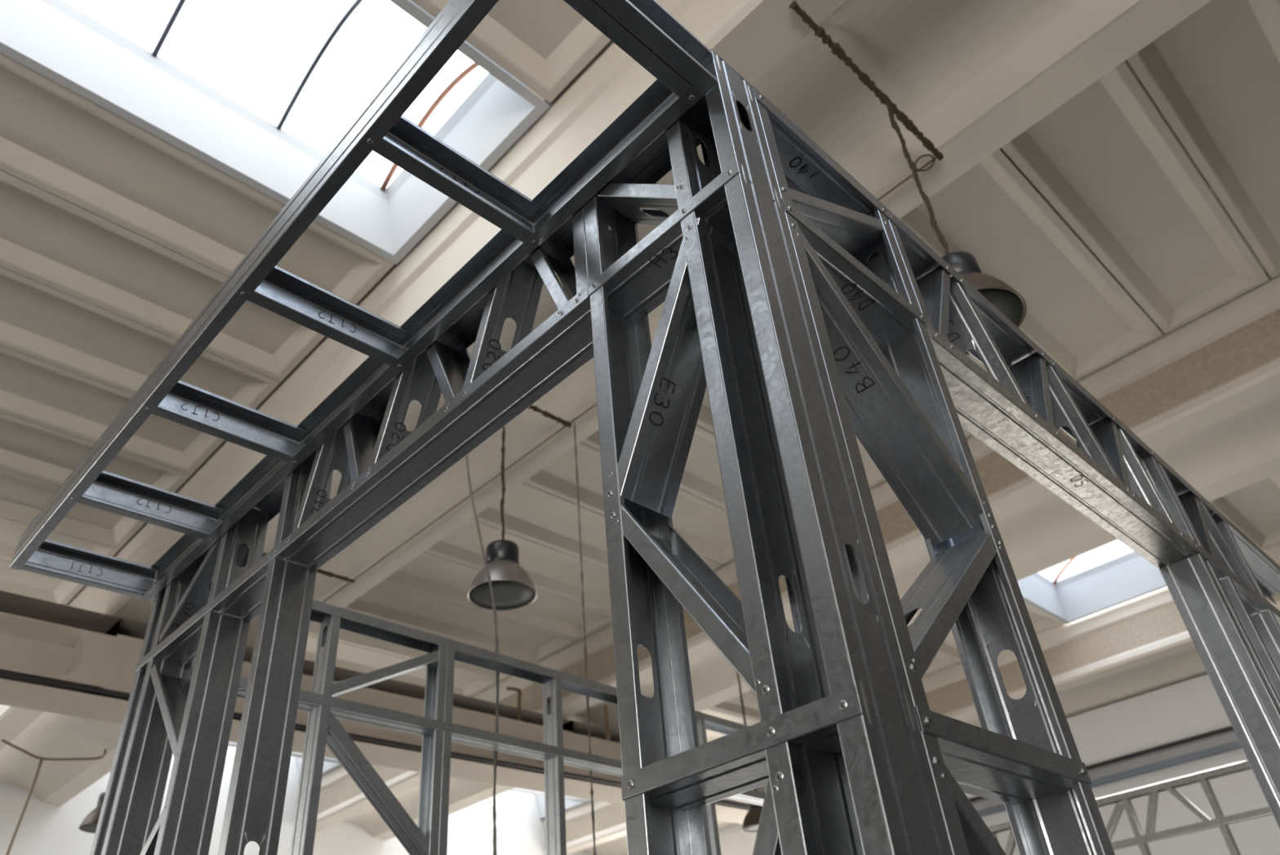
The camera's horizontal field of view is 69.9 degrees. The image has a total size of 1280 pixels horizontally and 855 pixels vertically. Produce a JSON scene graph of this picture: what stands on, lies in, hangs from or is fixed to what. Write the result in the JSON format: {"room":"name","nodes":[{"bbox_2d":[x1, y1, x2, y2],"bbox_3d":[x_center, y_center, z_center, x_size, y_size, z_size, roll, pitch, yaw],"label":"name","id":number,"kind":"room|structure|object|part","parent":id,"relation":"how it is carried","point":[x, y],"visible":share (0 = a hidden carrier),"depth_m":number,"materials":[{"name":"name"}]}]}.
{"room":"factory hall","nodes":[
{"label":"factory hall","id":0,"kind":"room"},
{"bbox_2d":[0,746,589,854],"bbox_3d":[-8.578,6.156,11.373,22.115,8.000,0.300,27,-47,-37],"label":"window","id":1,"kind":"structure","parent":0,"point":[45,828],"depth_m":14.86,"materials":[{"name":"white glass"}]},
{"bbox_2d":[0,0,1279,854],"bbox_3d":[-1.564,-0.669,7.111,22.115,3.370,20.496,27,-47,-37],"label":"ceiling","id":2,"kind":"structure","parent":0,"point":[1114,164],"depth_m":6.73,"materials":[{"name":"beige paint"}]},
{"bbox_3d":[-7.809,0.627,7.719,5.673,0.160,0.797,27,-47,-37],"label":"roof panel","id":3,"kind":"part","parent":2,"relation":"part of","materials":[{"name":"beige paint"}]},
{"bbox_2d":[0,738,106,759],"bbox_3d":[-6.810,3.764,10.646,1.111,0.216,0.028,27,-47,-37],"label":"conduit","id":4,"kind":"object","parent":2,"relation":"attached to","point":[2,740],"visible":1,"depth_m":10.58,"materials":[{"name":"grey metal"}]},
{"bbox_2d":[5,758,43,854],"bbox_3d":[-6.825,4.695,9.828,0.148,2.251,0.028,27,-47,-37],"label":"conduit","id":5,"kind":"object","parent":4,"relation":"attached to","point":[41,759],"visible":1,"depth_m":10.19,"materials":[{"name":"brown metal"}]},
{"bbox_3d":[-7.255,0.252,7.283,5.673,0.160,0.797,27,-47,-37],"label":"roof panel","id":6,"kind":"part","parent":2,"relation":"part of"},
{"bbox_3d":[-6.701,-0.123,6.847,5.673,0.160,0.797,27,-47,-37],"label":"roof panel","id":7,"kind":"part","parent":2,"relation":"part of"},
{"bbox_2d":[78,791,105,832],"bbox_3d":[-5.233,3.198,9.277,0.400,1.623,0.400,27,-47,-37],"label":"pendant lamp","id":8,"kind":"object","parent":2,"relation":"hanging from","point":[90,822],"visible":0.31,"depth_m":8.74,"materials":[{"name":"grey metal"}]},
{"bbox_3d":[-5.174,3.779,8.853,0.400,0.181,0.400,27,-47,-37],"label":"lamp shade","id":9,"kind":"part","parent":8,"relation":"part of","materials":[{"name":"grey metal"}]},
{"bbox_3d":[-6.148,-0.497,6.411,5.673,0.160,0.797,27,-47,-37],"label":"roof panel","id":10,"kind":"part","parent":2,"relation":"part of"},
{"bbox_3d":[-5.594,-0.872,5.975,5.673,0.160,0.797,27,-47,-37],"label":"roof panel","id":11,"kind":"part","parent":2,"relation":"part of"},
{"bbox_3d":[-5.041,-1.247,5.539,5.673,0.160,0.797,27,-47,-37],"label":"roof panel","id":12,"kind":"part","parent":2,"relation":"part of","materials":[{"name":"beige paint"}]},
{"bbox_3d":[-4.487,-1.621,5.103,5.673,0.160,0.797,27,-47,-37],"label":"roof panel","id":13,"kind":"part","parent":2,"relation":"part of","materials":[{"name":"beige paint"}]},
{"bbox_3d":[-3.934,-1.996,4.667,5.673,0.160,0.797,27,-47,-37],"label":"roof panel","id":14,"kind":"part","parent":2,"relation":"part of","materials":[{"name":"beige paint"}]},
{"bbox_2d":[0,0,550,264],"bbox_3d":[-3.137,-2.814,4.190,5.698,0.805,1.596,27,-47,-37],"label":"window","id":15,"kind":"structure","parent":2,"relation":"attached to","point":[260,92],"depth_m":5.50,"materials":[{"name":"white glass"}]},
{"bbox_3d":[-2.616,-2.740,4.788,0.757,0.300,1.376,27,-47,-37],"label":"pane","id":16,"kind":"part","parent":15,"relation":"part of","materials":[{"name":"white glass"}]},
{"bbox_3d":[-2.074,-2.465,5.239,0.757,0.300,1.376,27,-47,-37],"label":"pane","id":17,"kind":"part","parent":15,"relation":"part of","materials":[{"name":"white glass"}]},
{"bbox_3d":[-1.532,-2.190,5.691,0.757,0.300,1.376,27,-47,-37],"label":"pane","id":18,"kind":"part","parent":15,"relation":"part of","materials":[{"name":"white glass"}]},
{"bbox_3d":[-1.275,-2.052,5.899,0.036,0.328,1.395,27,-47,-37],"label":"arch frame","id":19,"kind":"part","parent":15,"relation":"part of","materials":[{"name":"metal"}]},
{"bbox_3d":[-1.261,-2.053,5.917,0.001,0.300,1.376,27,-47,-37],"label":"pane","id":20,"kind":"part","parent":15,"relation":"part of","materials":[{"name":"glass"}]},
{"bbox_2d":[228,741,338,761],"bbox_3d":[-5.318,3.944,13.142,3.398,0.805,1.596,27,-47,-37],"label":"window","id":21,"kind":"structure","parent":2,"relation":"attached to","point":[232,743],"depth_m":13.87,"materials":[{"name":"white glass"}]},
{"bbox_2d":[227,744,342,785],"bbox_3d":[-6.425,4.693,14.014,3.398,0.805,1.596,27,-47,-37],"label":"window","id":22,"kind":"structure","parent":2,"relation":"attached to","point":[328,765],"depth_m":14.60,"materials":[{"name":"white glass"}]},
{"bbox_2d":[262,552,355,582],"bbox_3d":[-2.974,1.127,7.700,1.270,0.045,0.052,27,-47,-37],"label":"bar","id":23,"kind":"object","parent":2,"relation":"attached to","point":[330,574],"visible":0.3,"depth_m":7.94,"materials":[{"name":"brown metal"}]},
{"bbox_2d":[0,669,749,808],"bbox_3d":[-4.164,2.511,8.296,21.915,0.044,0.044,27,-47,-37],"label":"pipe","id":24,"kind":"object","parent":2,"relation":"attached to","point":[4,673],"visible":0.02,"depth_m":9.44,"materials":[{"name":"black metal"}]},
{"bbox_3d":[-3.347,2.889,11.438,3.373,0.160,0.797,27,-47,-37],"label":"roof panel","id":25,"kind":"part","parent":2,"relation":"part of","materials":[{"name":"beige paint"}]},
{"bbox_3d":[-2.794,2.514,11.002,3.373,0.160,0.797,27,-47,-37],"label":"roof panel","id":26,"kind":"part","parent":2,"relation":"part of","materials":[{"name":"beige paint"}]},
{"bbox_3d":[-2.240,2.140,10.566,3.373,0.160,0.797,27,-47,-37],"label":"roof panel","id":27,"kind":"part","parent":2,"relation":"part of","materials":[{"name":"beige paint"}]},
{"bbox_2d":[465,454,499,854],"bbox_3d":[-0.838,1.313,4.595,0.326,4.764,0.022,27,-47,-37],"label":"hanging cord","id":28,"kind":"object","parent":2,"relation":"hanging from","point":[497,673],"visible":0.74,"depth_m":4.83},
{"bbox_3d":[-1.687,1.765,10.130,3.373,0.160,0.797,27,-47,-37],"label":"roof panel","id":29,"kind":"part","parent":2,"relation":"part of","materials":[{"name":"beige paint"}]},
{"bbox_3d":[-2.273,-3.120,3.358,5.673,0.160,0.797,27,-47,-37],"label":"roof panel","id":30,"kind":"part","parent":2,"relation":"part of","materials":[{"name":"beige paint"}]},
{"bbox_2d":[506,686,521,719],"bbox_3d":[-1.517,3.315,11.026,0.184,0.412,0.046,2,-37,-11],"label":"pipe","id":31,"kind":"object","parent":2,"relation":"hanging from","point":[513,688],"visible":1,"depth_m":11.05,"materials":[{"name":"metal"}]},
{"bbox_3d":[-1.133,1.390,9.694,3.373,0.160,0.797,27,-47,-37],"label":"roof panel","id":32,"kind":"part","parent":2,"relation":"part of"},
{"bbox_2d":[508,789,586,818],"bbox_3d":[-2.787,6.538,17.047,3.398,0.805,1.596,27,-47,-37],"label":"window","id":33,"kind":"structure","parent":2,"relation":"attached to","point":[569,803],"depth_m":17.72,"materials":[{"name":"white glass"}]},
{"bbox_2d":[528,404,571,427],"bbox_3d":[-0.948,-0.244,6.104,1.270,0.044,0.054,27,-47,-37],"label":"bar","id":34,"kind":"object","parent":2,"relation":"attached to","point":[535,408],"visible":0.27,"depth_m":6.37,"materials":[{"name":"brown metal"}]},
{"bbox_2d":[466,426,537,610],"bbox_3d":[-0.852,0.378,5.691,0.400,1.462,0.400,27,-47,-37],"label":"pendant lamp","id":35,"kind":"object","parent":34,"relation":"hanging from","point":[513,588],"visible":0.91,"depth_m":5.28,"materials":[{"name":"grey metal"}]},
{"bbox_3d":[-0.799,0.893,5.314,0.400,0.181,0.400,27,-47,-37],"label":"lamp shade","id":36,"kind":"part","parent":35,"relation":"part of","materials":[{"name":"grey metal"}]},
{"bbox_2d":[511,786,591,801],"bbox_3d":[-1.680,5.789,16.175,3.398,0.805,1.596,27,-47,-37],"label":"window","id":37,"kind":"structure","parent":2,"relation":"attached to","point":[515,788],"depth_m":16.65,"materials":[{"name":"white glass"}]},
{"bbox_3d":[-0.580,1.016,9.258,3.373,0.160,0.797,27,-47,-37],"label":"roof panel","id":38,"kind":"part","parent":2,"relation":"part of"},
{"bbox_2d":[604,705,609,738],"bbox_3d":[-0.403,3.578,11.125,0.055,0.403,0.044,27,-47,-37],"label":"pipe","id":39,"kind":"object","parent":2,"relation":"hanging from","point":[606,713],"visible":1,"depth_m":11.11,"materials":[{"name":"brown metal"}]},
{"bbox_3d":[-0.026,0.641,8.822,3.373,0.160,0.797,27,-47,-37],"label":"roof panel","id":40,"kind":"part","parent":2,"relation":"part of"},
{"bbox_2d":[322,156,937,602],"bbox_3d":[-1.095,0.375,6.952,0.014,0.012,7.751,27,-47,-37],"label":"beam","id":41,"kind":"structure","parent":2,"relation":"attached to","point":[935,158],"depth_m":6.88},
{"bbox_2d":[573,417,596,854],"bbox_3d":[-0.283,1.722,5.130,0.025,4.443,0.024,1,-37,-9],"label":"hanging cord","id":42,"kind":"object","parent":41,"relation":"hanging from","point":[575,432],"visible":0.91,"depth_m":5.46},
{"bbox_3d":[0.527,0.266,8.385,3.373,0.160,0.797,27,-47,-37],"label":"roof panel","id":43,"kind":"part","parent":2,"relation":"part of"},
{"bbox_3d":[0.291,4.734,14.471,3.373,0.160,0.797,27,-47,-37],"label":"roof panel","id":44,"kind":"part","parent":2,"relation":"part of","materials":[{"name":"beige paint"}]},
{"bbox_3d":[0.844,4.359,14.035,3.373,0.160,0.797,27,-47,-37],"label":"roof panel","id":45,"kind":"part","parent":2,"relation":"part of","materials":[{"name":"beige paint"}]},
{"bbox_3d":[1.398,3.985,13.599,3.373,0.160,0.797,27,-47,-37],"label":"roof panel","id":46,"kind":"part","parent":2,"relation":"part of","materials":[{"name":"beige paint"}]},
{"bbox_2d":[736,671,762,831],"bbox_3d":[1.169,3.338,10.052,0.400,1.983,0.400,27,-47,-37],"label":"pendant lamp","id":47,"kind":"object","parent":2,"relation":"hanging from","point":[751,820],"visible":0.36,"depth_m":9.47,"materials":[{"name":"grey metal"}]},
{"bbox_3d":[1.243,4.063,9.523,0.400,0.181,0.400,27,-47,-37],"label":"lamp shade","id":48,"kind":"part","parent":47,"relation":"part of","materials":[{"name":"grey metal"}]},
{"bbox_3d":[1.081,-0.108,7.949,3.373,0.160,0.797,27,-47,-37],"label":"roof panel","id":49,"kind":"part","parent":2,"relation":"part of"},
{"bbox_2d":[788,0,943,160],"bbox_3d":[1.136,-1.654,4.462,1.270,0.044,0.053,27,-47,-37],"label":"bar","id":50,"kind":"object","parent":2,"relation":"attached to","point":[835,47],"visible":0.98,"depth_m":4.41,"materials":[{"name":"brown metal"}]},
{"bbox_2d":[914,154,934,171],"bbox_3d":[1.498,-1.392,4.824,0.110,0.009,0.108,27,-47,-37],"label":"wire loop","id":51,"kind":"object","parent":50,"relation":"attached to","point":[924,155],"visible":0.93,"depth_m":4.81,"materials":[{"name":"brown metal"}]},
{"bbox_2d":[885,102,1026,355],"bbox_3d":[1.276,-1.008,4.085,0.400,1.467,0.400,27,-47,-37],"label":"pendant lamp","id":52,"kind":"object","parent":50,"relation":"hanging from","point":[1006,300],"visible":0.46,"depth_m":3.67,"materials":[{"name":"grey metal"}]},
{"bbox_3d":[1.329,-0.490,3.707,0.400,0.181,0.400,27,-47,-37],"label":"lamp shade","id":53,"kind":"part","parent":52,"relation":"part of","materials":[{"name":"grey metal"}]},
{"bbox_3d":[3.612,2.486,11.854,3.373,0.160,0.797,27,-47,-37],"label":"roof panel","id":54,"kind":"part","parent":2,"relation":"part of","materials":[{"name":"beige paint"}]},
{"bbox_3d":[3.058,2.861,12.290,3.373,0.160,0.797,27,-47,-37],"label":"roof panel","id":55,"kind":"part","parent":2,"relation":"part of","materials":[{"name":"beige paint"}]},
{"bbox_3d":[1.635,-0.483,7.513,3.373,0.160,0.797,27,-47,-37],"label":"roof panel","id":56,"kind":"part","parent":2,"relation":"part of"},
{"bbox_3d":[2.188,-0.858,7.077,3.373,0.160,0.797,27,-47,-37],"label":"roof panel","id":57,"kind":"part","parent":2,"relation":"part of","materials":[{"name":"beige paint"}]},
{"bbox_3d":[2.742,-1.232,6.641,3.373,0.160,0.797,27,-47,-37],"label":"roof panel","id":58,"kind":"part","parent":2,"relation":"part of","materials":[{"name":"beige paint"}]},
{"bbox_3d":[4.165,2.111,11.418,3.373,0.160,0.797,27,-47,-37],"label":"roof panel","id":59,"kind":"part","parent":2,"relation":"part of","materials":[{"name":"beige paint"}]},
{"bbox_2d":[1017,551,1167,623],"bbox_3d":[4.962,1.293,10.942,3.398,0.805,1.596,27,-47,-37],"label":"window","id":60,"kind":"structure","parent":2,"relation":"attached to","point":[1128,576],"depth_m":11.84,"materials":[{"name":"white"}]},
{"bbox_3d":[6.001,1.638,11.964,0.036,0.328,1.395,27,-47,-37],"label":"arch frame","id":61,"kind":"part","parent":60,"relation":"part of","materials":[{"name":"orange metal"}]},
{"bbox_2d":[968,724,1233,801],"bbox_3d":[8.502,3.142,10.847,0.039,0.046,14.194,27,-47,-37],"label":"rail","id":62,"kind":"object","parent":2,"relation":"attached to","point":[1229,727],"depth_m":12.14,"materials":[{"name":"metal"}]},
{"bbox_3d":[3.295,-1.607,6.205,3.373,0.160,0.797,27,-47,-37],"label":"roof panel","id":63,"kind":"part","parent":2,"relation":"part of","materials":[{"name":"beige paint"}]},
{"bbox_3d":[3.849,-1.982,5.769,3.373,0.160,0.797,27,-47,-37],"label":"roof panel","id":64,"kind":"part","parent":2,"relation":"part of","materials":[{"name":"beige paint"}]},
{"bbox_3d":[6.380,0.613,9.674,3.373,0.160,0.797,27,-47,-37],"label":"roof panel","id":65,"kind":"part","parent":2,"relation":"part of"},
{"bbox_2d":[718,539,1279,854],"bbox_3d":[6.655,5.343,12.378,0.300,8.000,20.496,27,-47,-37],"label":"wall","id":66,"kind":"structure","parent":0,"point":[1239,792],"depth_m":11.97,"materials":[{"name":"white paint"}]},
{"bbox_2d":[964,673,1234,803],"bbox_3d":[8.566,2.902,11.134,0.218,0.713,14.194,27,-47,-37],"label":"beam","id":67,"kind":"structure","parent":66,"relation":"attached to","point":[1192,707],"depth_m":12.36,"materials":[{"name":"beige paint"}]},
{"bbox_2d":[977,739,1241,816],"bbox_3d":[8.630,3.339,10.841,0.158,0.069,14.194,27,-47,-37],"label":"rail","id":68,"kind":"object","parent":66,"relation":"attached to","point":[1233,745],"depth_m":12.17,"materials":[{"name":"grey metal"}]},
{"bbox_3d":[0.597,3.473,1.999,22.115,0.200,15.800,27,-47,-37],"label":"floor","id":69,"kind":"structure","parent":0,"visible":0},
{"bbox_2d":[189,577,767,854],"bbox_3d":[0.067,2.914,4.247,0.108,3.429,5.160,-32,-44,32],"label":"wall frame","id":70,"kind":"object","parent":69,"relation":"on","point":[437,731],"visible":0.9,"depth_m":4.14,"materials":[{"name":"metal"}]},
{"bbox_2d":[89,48,952,854],"bbox_3d":[-0.690,1.267,1.886,0.149,3.429,2.996,27,-47,-37],"label":"wall frame","id":71,"kind":"object","parent":69,"relation":"on","point":[837,744],"visible":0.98,"depth_m":1.78,"materials":[{"name":"metal"}]},
{"bbox_2d":[8,0,718,600],"bbox_3d":[-1.065,-0.165,2.674,0.495,0.131,3.032,27,-47,-37],"label":"ladder frame","id":72,"kind":"object","parent":71,"relation":"attached to","point":[643,29],"visible":1,"depth_m":2.44,"materials":[{"name":"metal"}]},
{"bbox_2d":[737,85,1279,854],"bbox_3d":[1.948,1.432,2.481,4.458,3.432,0.150,27,-47,-37],"label":"wall frame","id":73,"kind":"object","parent":69,"relation":"on","point":[895,324],"visible":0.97,"depth_m":2.11,"materials":[{"name":"metal"}]},
{"bbox_3d":[2.001,8.412,8.958,8.215,0.200,14.896,27,-47,-37],"label":"floor","id":74,"kind":"structure","parent":0,"visible":0},
{"bbox_2d":[987,760,1272,854],"bbox_3d":[4.605,4.616,7.202,0.096,3.421,4.200,27,-47,-37],"label":"lattice frame","id":75,"kind":"object","parent":74,"relation":"on","point":[1220,820],"visible":0.62,"depth_m":7.96,"materials":[{"name":"metal"}]}
]}

